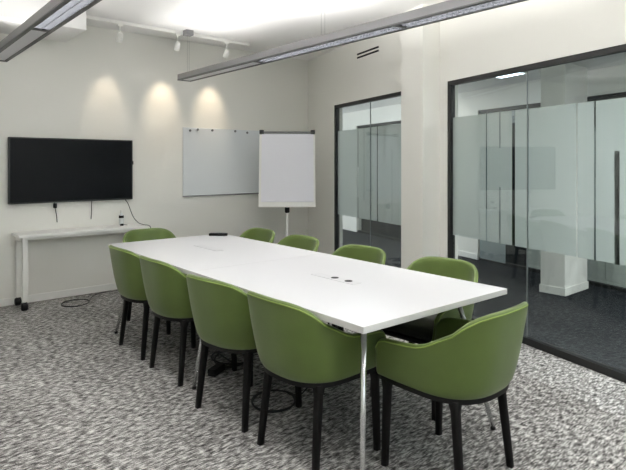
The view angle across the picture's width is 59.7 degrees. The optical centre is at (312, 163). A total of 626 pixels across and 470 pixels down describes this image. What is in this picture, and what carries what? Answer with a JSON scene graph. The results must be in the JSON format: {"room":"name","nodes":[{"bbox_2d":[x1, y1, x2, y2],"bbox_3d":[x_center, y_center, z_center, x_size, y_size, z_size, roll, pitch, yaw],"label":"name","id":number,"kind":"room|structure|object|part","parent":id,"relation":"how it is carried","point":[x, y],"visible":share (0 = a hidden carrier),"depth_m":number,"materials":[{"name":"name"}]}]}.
{"room":"office","nodes":[
{"label":"office","id":0,"kind":"room"},
{"bbox_2d":[0,25,307,298],"bbox_3d":[-2.567,0.002,5.911,6.742,3.017,0.120,0,0,-40],"label":"wall","id":1,"kind":"structure","parent":0,"point":[89,85],"depth_m":6.22,"materials":[{"name":"white paint"}]},
{"bbox_2d":[0,283,116,306],"bbox_3d":[-2.547,1.373,5.841,6.482,0.075,0.014,0,0,-40],"label":"baseboard","id":2,"kind":"structure","parent":1,"relation":"attached to","point":[106,287],"depth_m":5.76,"materials":[{"name":"white wood"}]},
{"bbox_2d":[8,137,132,204],"bbox_3d":[-2.543,0.066,5.815,1.270,0.670,0.058,0,0,-40],"label":"television","id":3,"kind":"object","parent":1,"relation":"attached to","point":[40,170],"visible":1,"depth_m":5.75,"materials":[{"name":"black"}]},
{"bbox_2d":[53,203,57,221],"bbox_3d":[-2.685,0.507,5.689,0.044,0.208,0.039,0,0,-40],"label":"hanging cable","id":4,"kind":"object","parent":3,"relation":"hanging from","point":[54,204],"visible":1,"depth_m":5.68,"materials":[{"name":"black plastic"}]},
{"bbox_2d":[183,127,258,196],"bbox_3d":[-1.143,-0.023,7.026,1.170,0.850,0.022,0,0,-40],"label":"whiteboard","id":5,"kind":"object","parent":1,"relation":"attached to","point":[217,162],"visible":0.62,"depth_m":6.97,"materials":[{"name":"white ceramic"}]},
{"bbox_2d":[45,0,447,60],"bbox_3d":[-0.052,-1.567,2.913,6.692,0.120,7.907,0,0,-40],"label":"ceiling","id":6,"kind":"structure","parent":0,"point":[263,24],"depth_m":5.57,"materials":[{"name":"white paint"}]},
{"bbox_2d":[0,0,85,41],"bbox_3d":[-3.604,-1.400,4.505,3.140,0.214,0.681,0,0,-40],"label":"beam","id":7,"kind":"structure","parent":6,"relation":"attached to","point":[13,13],"depth_m":5.00,"materials":[{"name":"white paint"}]},
{"bbox_2d":[0,0,101,61],"bbox_3d":[-0.737,-1.227,2.459,0.166,0.560,6.702,0,0,-40],"label":"pendant light","id":8,"kind":"object","parent":6,"relation":"hanging from","point":[55,14],"visible":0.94,"depth_m":3.75,"materials":[{"name":"grey metal"}]},
{"bbox_3d":[-2.410,-0.957,4.428,0.108,0.009,1.450,0,0,-40],"label":"blind panel","id":9,"kind":"part","parent":8,"relation":"part of","materials":[{"name":"white metal"}]},
{"bbox_3d":[-1.941,-0.955,3.875,0.112,0.012,0.044,0,0,-40],"label":"joint plate","id":10,"kind":"part","parent":8,"relation":"part of","materials":[{"name":"grey metal"}]},
{"bbox_2d":[86,15,248,45],"bbox_3d":[-1.581,-1.489,6.136,2.045,0.036,0.040,0,0,-40],"label":"track rail","id":11,"kind":"object","parent":6,"relation":"attached to","point":[88,17],"visible":0.78,"depth_m":6.01,"materials":[{"name":"white metal"}]},
{"bbox_2d":[116,24,122,42],"bbox_3d":[-2.042,-1.377,5.755,0.064,0.192,0.095,0,0,-40],"label":"spotlight","id":12,"kind":"object","parent":11,"relation":"attached to","point":[119,38],"visible":1,"depth_m":5.74,"materials":[{"name":"white metal"}]},
{"bbox_2d":[174,34,180,50],"bbox_3d":[-1.539,-1.377,6.182,0.064,0.192,0.095,0,0,-40],"label":"spotlight","id":13,"kind":"object","parent":11,"relation":"attached to","point":[177,44],"visible":1,"depth_m":6.16,"materials":[{"name":"white metal"}]},
{"bbox_2d":[223,42,228,57],"bbox_3d":[-1.051,-1.377,6.596,0.064,0.192,0.095,0,0,-40],"label":"spotlight","id":14,"kind":"object","parent":11,"relation":"attached to","point":[226,52],"visible":1,"depth_m":6.57,"materials":[{"name":"white metal"}]},
{"bbox_2d":[177,0,527,81],"bbox_3d":[0.696,-1.227,3.676,0.166,0.560,6.702,0,0,-40],"label":"pendant light","id":15,"kind":"object","parent":6,"relation":"hanging from","point":[450,9],"visible":1,"depth_m":4.05,"materials":[{"name":"grey metal"}]},
{"bbox_3d":[-0.978,-0.957,5.645,0.108,0.009,1.450,0,0,-40],"label":"blind panel","id":16,"kind":"part","parent":15,"relation":"part of","materials":[{"name":"white metal"}]},
{"bbox_2d":[0,218,625,469],"bbox_3d":[2.051,1.460,6.144,13.883,0.100,15.156,0,0,-40],"label":"floor","id":17,"kind":"structure","parent":0,"point":[72,397],"depth_m":3.19,"materials":[{"name":"grey carpet"}]},
{"bbox_2d":[12,224,146,310],"bbox_3d":[-2.409,1.046,5.716,1.280,0.728,0.339,0,0,-40],"label":"console table","id":18,"kind":"object","parent":17,"relation":"on","point":[21,238],"visible":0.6,"depth_m":5.44,"materials":[{"name":"white"}]},
{"bbox_3d":[-2.946,1.022,5.453,0.048,0.620,0.036,0,0,-40],"label":"leg","id":19,"kind":"part","parent":18,"relation":"part of","materials":[{"name":"white metal"}]},
{"bbox_3d":[-2.776,1.022,5.252,0.048,0.620,0.036,0,0,-40],"label":"leg","id":20,"kind":"part","parent":18,"relation":"part of","materials":[{"name":"white metal"}]},
{"bbox_2d":[119,210,123,224],"bbox_3d":[-2.132,0.596,6.062,0.054,0.170,0.054,0,0,-40],"label":"bottle","id":21,"kind":"object","parent":18,"relation":"on","point":[121,216],"visible":0.94,"depth_m":6.04,"materials":[{"name":"white plastic"}]},
{"bbox_2d":[61,291,108,306],"bbox_3d":[-2.391,1.403,5.701,0.271,0.012,0.688,0,0,3],"label":"cable","id":22,"kind":"object","parent":17,"relation":"on","point":[106,291],"visible":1,"depth_m":5.58,"materials":[{"name":"black plastic"}]},
{"bbox_2d":[123,228,175,320],"bbox_3d":[-1.405,1.010,4.928,0.551,0.801,0.573,0,0,-40],"label":"armchair","id":23,"kind":"object","parent":17,"relation":"on","point":[149,233],"visible":0.11,"depth_m":5.11,"materials":[{"name":"green fabric"}]},
{"bbox_3d":[-1.633,1.205,4.902,0.066,0.410,0.086,0,0,-40],"label":"leg","id":24,"kind":"part","parent":23,"relation":"part of","materials":[{"name":"black wood"}]},
{"bbox_2d":[109,245,195,359],"bbox_3d":[-1.245,1.010,4.191,0.573,0.801,0.551,0,0,-40],"label":"armchair","id":25,"kind":"object","parent":17,"relation":"on","point":[126,266],"visible":0.46,"depth_m":3.95,"materials":[{"name":"green fabric"}]},
{"bbox_3d":[-1.466,1.205,4.254,0.086,0.410,0.066,0,0,-40],"label":"leg","id":26,"kind":"part","parent":25,"relation":"part of","materials":[{"name":"black"}]},
{"bbox_3d":[-1.221,0.997,4.211,0.480,0.027,0.486,0,0,-40],"label":"seat","id":27,"kind":"part","parent":25,"relation":"part of","materials":[{"name":"green fabric"}]},
{"bbox_3d":[-1.219,1.205,3.963,0.086,0.410,0.066,0,0,-40],"label":"leg","id":28,"kind":"part","parent":25,"relation":"part of","materials":[{"name":"black"}]},
{"bbox_3d":[-1.199,1.205,4.503,0.056,0.410,0.056,0,0,-40],"label":"leg","id":29,"kind":"part","parent":25,"relation":"part of","materials":[{"name":"black wood"}]},
{"bbox_3d":[-0.929,1.205,4.186,0.056,0.410,0.056,0,0,-40],"label":"leg","id":30,"kind":"part","parent":25,"relation":"part of","materials":[{"name":"black"}]},
{"bbox_2d":[139,255,236,386],"bbox_3d":[-0.865,1.010,3.726,0.573,0.801,0.551,0,0,-41],"label":"armchair","id":31,"kind":"object","parent":17,"relation":"on","point":[165,285],"visible":0.69,"depth_m":3.48,"materials":[{"name":"green fabric"}]},
{"bbox_3d":[-1.087,1.205,3.785,0.086,0.410,0.066,0,0,-41],"label":"leg","id":32,"kind":"part","parent":31,"relation":"part of","materials":[{"name":"black wood"}]},
{"bbox_3d":[-0.842,0.997,3.746,0.480,0.027,0.486,0,0,-41],"label":"seat","id":33,"kind":"part","parent":31,"relation":"part of","materials":[{"name":"black plastic"}]},
{"bbox_3d":[-0.835,1.205,3.498,0.086,0.410,0.066,0,0,-41],"label":"leg","id":34,"kind":"part","parent":31,"relation":"part of","materials":[{"name":"black"}]},
{"bbox_3d":[-0.550,1.205,3.726,0.056,0.410,0.056,0,0,-41],"label":"leg","id":35,"kind":"part","parent":31,"relation":"part of","materials":[{"name":"black wood"}]},
{"bbox_2d":[208,363,224,376],"bbox_3d":[-0.651,1.387,3.678,0.060,0.045,0.140,0,0,20],"label":"power adapter","id":36,"kind":"object","parent":17,"relation":"on","point":[217,368],"visible":1,"depth_m":3.64,"materials":[{"name":"black plastic"}]},
{"bbox_2d":[211,351,253,367],"bbox_3d":[-0.623,1.061,4.071,0.304,0.704,0.636,0,0,-19],"label":"cable","id":37,"kind":"object","parent":17,"relation":"on","point":[227,365],"visible":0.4,"depth_m":3.86,"materials":[{"name":"black plastic"}]},
{"bbox_2d":[186,274,301,432],"bbox_3d":[-0.409,1.010,3.133,0.551,0.801,0.573,0,0,43],"label":"armchair","id":38,"kind":"object","parent":17,"relation":"on","point":[220,310],"visible":0.66,"depth_m":2.89,"materials":[{"name":"green fabric"}]},
{"bbox_3d":[-0.635,1.205,3.168,0.066,0.410,0.086,0,0,43],"label":"leg","id":39,"kind":"part","parent":38,"relation":"part of","materials":[{"name":"black wood"}]},
{"bbox_3d":[-0.387,0.997,3.156,0.486,0.027,0.480,0,0,43],"label":"seat","id":40,"kind":"part","parent":38,"relation":"part of","materials":[{"name":"black plastic"}]},
{"bbox_3d":[-0.355,1.205,2.910,0.066,0.410,0.086,0,0,43],"label":"leg","id":41,"kind":"part","parent":38,"relation":"part of","materials":[{"name":"black wood"}]},
{"bbox_3d":[-0.401,1.205,3.448,0.056,0.410,0.056,0,0,43],"label":"leg","id":42,"kind":"part","parent":38,"relation":"part of","materials":[{"name":"black wood"}]},
{"bbox_3d":[-0.095,1.205,3.166,0.056,0.410,0.056,0,0,43],"label":"leg","id":43,"kind":"part","parent":38,"relation":"part of","materials":[{"name":"black"}]},
{"bbox_2d":[239,228,274,242],"bbox_3d":[-0.660,1.010,4.963,0.573,0.801,0.551,0,0,-40],"label":"armchair","id":44,"kind":"object","parent":17,"relation":"on","point":[260,234],"visible":0.09,"depth_m":5.16,"materials":[{"name":"green fabric"}]},
{"bbox_2d":[258,130,315,236],"bbox_3d":[-0.323,0.490,6.837,0.704,1.839,0.592,0,0,-2],"label":"flip chart","id":45,"kind":"object","parent":17,"relation":"on","point":[286,158],"visible":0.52,"depth_m":6.81,"materials":[{"name":"white paper"}]},
{"bbox_2d":[258,206,315,206],"bbox_3d":[-0.319,0.525,6.727,0.704,0.022,0.046,0,0,-2],"label":"tray","id":46,"kind":"object","parent":45,"relation":"on","point":[258,206],"depth_m":6.70,"materials":[{"name":"white metal"}]},
{"bbox_2d":[277,234,318,251],"bbox_3d":[-0.265,1.010,4.459,0.573,0.801,0.551,0,0,-40],"label":"armchair","id":47,"kind":"object","parent":17,"relation":"on","point":[305,242],"visible":0.11,"depth_m":4.65,"materials":[{"name":"green fabric"}]},
{"bbox_2d":[108,235,506,469],"bbox_3d":[-0.333,1.036,3.720,1.080,0.749,2.995,0,0,-40],"label":"conference table","id":48,"kind":"object","parent":17,"relation":"on","point":[363,297],"visible":0.77,"depth_m":3.09,"materials":[{"name":"white laminate"}]},
{"bbox_3d":[-1.544,1.048,4.528,0.209,0.706,0.029,0,0,6],"label":"leg","id":49,"kind":"part","parent":48,"relation":"part of","materials":[{"name":"silver metal"}]},
{"bbox_3d":[-0.694,1.048,3.464,0.161,0.704,0.029,0,0,-45],"label":"leg","id":50,"kind":"part","parent":48,"relation":"part of","materials":[{"name":"silver metal"}]},
{"bbox_3d":[-0.830,0.664,4.320,0.070,0.003,0.360,0,0,-40],"label":"outlet lid","id":51,"kind":"part","parent":48,"relation":"part of","materials":[{"name":"grey"}]},
{"bbox_2d":[209,233,227,235],"bbox_3d":[-0.877,0.652,5.048,0.170,0.025,0.042,0,0,2],"label":"remote control","id":52,"kind":"object","parent":48,"relation":"on","point":[210,234],"visible":1,"depth_m":5.03,"materials":[{"name":"black plastic"}]},
{"bbox_2d":[251,322,329,412],"bbox_3d":[-0.134,1.060,3.254,0.471,0.701,0.300,0,0,-12],"label":"cable","id":53,"kind":"object","parent":48,"relation":"hanging from","point":[285,391],"visible":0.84,"depth_m":3.21,"materials":[{"name":"black plastic"}]},
{"bbox_3d":[0.129,0.664,3.161,0.070,0.003,0.360,0,0,-40],"label":"outlet lid","id":54,"kind":"part","parent":48,"relation":"part of","materials":[{"name":"grey"}]},
{"bbox_3d":[0.219,1.048,2.372,0.029,0.706,0.203,0,0,7],"label":"leg","id":55,"kind":"part","parent":48,"relation":"part of","materials":[{"name":"silver metal"}]},
{"bbox_3d":[0.860,1.048,2.906,0.216,0.706,0.029,0,0,6],"label":"leg","id":56,"kind":"part","parent":48,"relation":"part of","materials":[{"name":"silver metal"}]},
{"bbox_2d":[247,291,386,469],"bbox_3d":[-0.011,1.010,2.693,0.573,0.801,0.551,0,0,-41],"label":"armchair","id":57,"kind":"object","parent":17,"relation":"on","point":[295,347],"visible":0.93,"depth_m":2.46,"materials":[{"name":"green fabric"}]},
{"bbox_3d":[-0.233,1.205,2.752,0.086,0.410,0.066,0,0,-41],"label":"leg","id":58,"kind":"part","parent":57,"relation":"part of","materials":[{"name":"black"}]},
{"bbox_3d":[0.019,1.205,2.465,0.086,0.410,0.066,0,0,-41],"label":"leg","id":59,"kind":"part","parent":57,"relation":"part of","materials":[{"name":"black"}]},
{"bbox_3d":[0.012,0.997,2.713,0.480,0.027,0.486,0,0,-41],"label":"seat","id":60,"kind":"part","parent":57,"relation":"part of","materials":[{"name":"green fabric"}]},
{"bbox_3d":[0.304,1.205,2.693,0.056,0.410,0.056,0,0,-41],"label":"leg","id":61,"kind":"part","parent":57,"relation":"part of","materials":[{"name":"black wood"}]},
{"bbox_2d":[331,244,385,330],"bbox_3d":[0.204,1.010,3.876,0.573,0.801,0.551,0,0,-44],"label":"armchair","id":62,"kind":"object","parent":17,"relation":"on","point":[372,254],"visible":0.09,"depth_m":4.07,"materials":[{"name":"green fabric"}]},
{"bbox_2d":[370,256,477,420],"bbox_3d":[0.692,1.010,3.333,0.551,0.801,0.573,0,0,45],"label":"armchair","id":63,"kind":"object","parent":17,"relation":"on","point":[422,330],"visible":0.28,"depth_m":3.25,"materials":[{"name":"green fabric"}]},
{"bbox_3d":[0.670,0.997,3.311,0.486,0.027,0.480,0,0,45],"label":"seat","id":64,"kind":"part","parent":63,"relation":"part of","materials":[{"name":"black plastic"}]},
{"bbox_3d":[0.655,0.955,3.295,0.432,0.046,0.455,0,0,45],"label":"seat","id":65,"kind":"part","parent":63,"relation":"part of","materials":[{"name":"black fabric"}]},
{"bbox_3d":[0.673,1.205,3.018,0.056,0.410,0.056,0,0,45],"label":"leg","id":66,"kind":"part","parent":63,"relation":"part of","materials":[{"name":"black wood"}]},
{"bbox_2d":[375,302,527,469],"bbox_3d":[0.663,1.010,2.518,0.551,0.801,0.573,0,0,-42],"label":"armchair","id":67,"kind":"object","parent":17,"relation":"on","point":[467,362],"visible":1,"depth_m":2.30,"materials":[{"name":"green fabric"}]},
{"bbox_3d":[0.350,1.205,2.554,0.056,0.410,0.056,0,0,-42],"label":"leg","id":68,"kind":"part","parent":67,"relation":"part of","materials":[{"name":"black"}]},
{"bbox_3d":[0.657,1.205,2.834,0.056,0.410,0.056,0,0,-42],"label":"leg","id":69,"kind":"part","parent":67,"relation":"part of","materials":[{"name":"black"}]},
{"bbox_3d":[0.642,0.997,2.541,0.486,0.027,0.480,0,0,-42],"label":"seat","id":70,"kind":"part","parent":67,"relation":"part of","materials":[{"name":"green fabric"}]},
{"bbox_3d":[0.608,1.205,2.296,0.066,0.410,0.086,0,0,-42],"label":"leg","id":71,"kind":"part","parent":67,"relation":"part of","materials":[{"name":"black"}]},
{"bbox_3d":[0.890,1.205,2.553,0.066,0.410,0.086,0,0,-42],"label":"leg","id":72,"kind":"part","parent":67,"relation":"part of","materials":[{"name":"black wood"}]},
{"bbox_2d":[528,212,540,268],"bbox_3d":[3.203,1.028,7.209,0.460,0.765,0.560,0,0,-25],"label":"storage cabinet","id":73,"kind":"object","parent":17,"relation":"on","point":[534,256],"visible":0.04,"depth_m":7.26,"materials":[{"name":"white"}]},
{"bbox_2d":[587,259,625,287],"bbox_3d":[3.581,1.028,6.403,0.460,0.765,0.540,0,0,-25],"label":"storage cabinet","id":74,"kind":"object","parent":17,"relation":"on","point":[598,271],"visible":0.19,"depth_m":6.30,"materials":[{"name":"white"}]},
{"bbox_3d":[3.337,1.010,6.433,0.016,0.660,0.248,0,0,-25],"label":"door","id":75,"kind":"part","parent":74,"relation":"part of","materials":[{"name":"white"}]},
{"bbox_3d":[3.448,1.010,6.197,0.016,0.660,0.248,0,0,-25],"label":"door","id":76,"kind":"part","parent":74,"relation":"part of","materials":[{"name":"white"}]},
{"bbox_2d":[401,4,439,268],"bbox_3d":[1.047,-0.049,5.330,0.200,2.917,0.360,0,0,-25],"label":"pillar","id":77,"kind":"structure","parent":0,"point":[420,46],"depth_m":5.20,"materials":[{"name":"white paint"}]},
{"bbox_2d":[308,0,625,258],"bbox_3d":[1.683,0.002,4.364,0.131,3.017,8.086,0,0,-25],"label":"wall","id":78,"kind":"structure","parent":0,"point":[530,31],"depth_m":5.12,"materials":[{"name":"white paint"}]},
{"bbox_2d":[334,91,400,250],"bbox_3d":[0.684,0.318,6.418,0.057,2.185,1.770,0,0,-25],"label":"window","id":79,"kind":"structure","parent":78,"relation":"in","point":[367,161],"depth_m":6.48,"materials":[{"name":"clear glass"}]},
{"bbox_2d":[357,46,378,58],"bbox_3d":[0.640,-1.308,6.420,0.010,0.071,0.490,0,0,-25],"label":"air vent","id":80,"kind":"object","parent":78,"relation":"in","point":[377,47],"visible":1,"depth_m":6.39,"materials":[{"name":"black metal"}]},
{"bbox_2d":[448,44,625,382],"bbox_3d":[2.195,0.318,3.201,0.056,2.185,4.262,0,0,-25],"label":"window","id":81,"kind":"structure","parent":78,"relation":"in","point":[488,153],"depth_m":4.14,"materials":[{"name":"clear glass"}]},
{"bbox_2d":[361,108,595,218],"bbox_3d":[3.639,0.160,7.491,6.070,2.500,14.000,0,0,-25],"label":"wall","id":82,"kind":"structure","parent":0,"point":[513,117],"depth_m":12.02,"materials":[{"name":"grey paint"}]},
{"bbox_2d":[343,64,625,259],"bbox_3d":[2.910,0.160,7.149,0.122,2.500,14.000,0,0,-25],"label":"wall","id":83,"kind":"structure","parent":0,"point":[608,80],"depth_m":7.85,"materials":[{"name":"white paint"}]},
{"bbox_2d":[357,120,400,241],"bbox_3d":[1.292,0.310,10.559,0.050,2.200,1.650,0,0,-25],"label":"window","id":84,"kind":"structure","parent":83,"relation":"in","point":[392,122],"depth_m":10.49,"materials":[{"name":"black metal"}]},
{"bbox_2d":[458,250,477,259],"bbox_3d":[2.010,1.370,8.908,0.016,0.080,1.950,0,0,-25],"label":"baseboard","id":85,"kind":"structure","parent":83,"relation":"attached to","point":[460,253],"depth_m":8.20,"materials":[{"name":"white"}]},
{"bbox_2d":[479,92,625,292],"bbox_3d":[4.151,0.310,4.472,0.051,2.200,7.900,0,0,-25],"label":"window","id":86,"kind":"structure","parent":83,"relation":"in","point":[621,94],"depth_m":6.37,"materials":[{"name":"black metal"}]},
{"bbox_2d":[480,209,505,263],"bbox_3d":[2.561,0.470,7.780,0.008,1.820,0.500,0,0,-25],"label":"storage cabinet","id":87,"kind":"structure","parent":86,"relation":"attached to","point":[493,251],"depth_m":7.77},
{"bbox_2d":[343,52,625,115],"bbox_3d":[3.684,-1.140,7.512,6.170,0.100,14.000,0,0,-25],"label":"ceiling","id":88,"kind":"structure","parent":0,"point":[620,58],"depth_m":7.20,"materials":[{"name":"white paint"}]},
{"bbox_2d":[496,72,526,77],"bbox_3d":[2.322,-1.079,6.565,0.260,0.022,0.400,0,0,-25],"label":"recessed light","id":89,"kind":"object","parent":88,"relation":"in","point":[521,72],"visible":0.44,"depth_m":6.58,"materials":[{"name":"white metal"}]},
{"bbox_2d":[539,63,588,295],"bbox_3d":[2.808,0.160,6.093,0.570,2.500,0.290,0,0,-40],"label":"pillar corridor","id":90,"kind":"structure","parent":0,"point":[562,275],"depth_m":5.94,"materials":[{"name":"white paint"}]}
]}

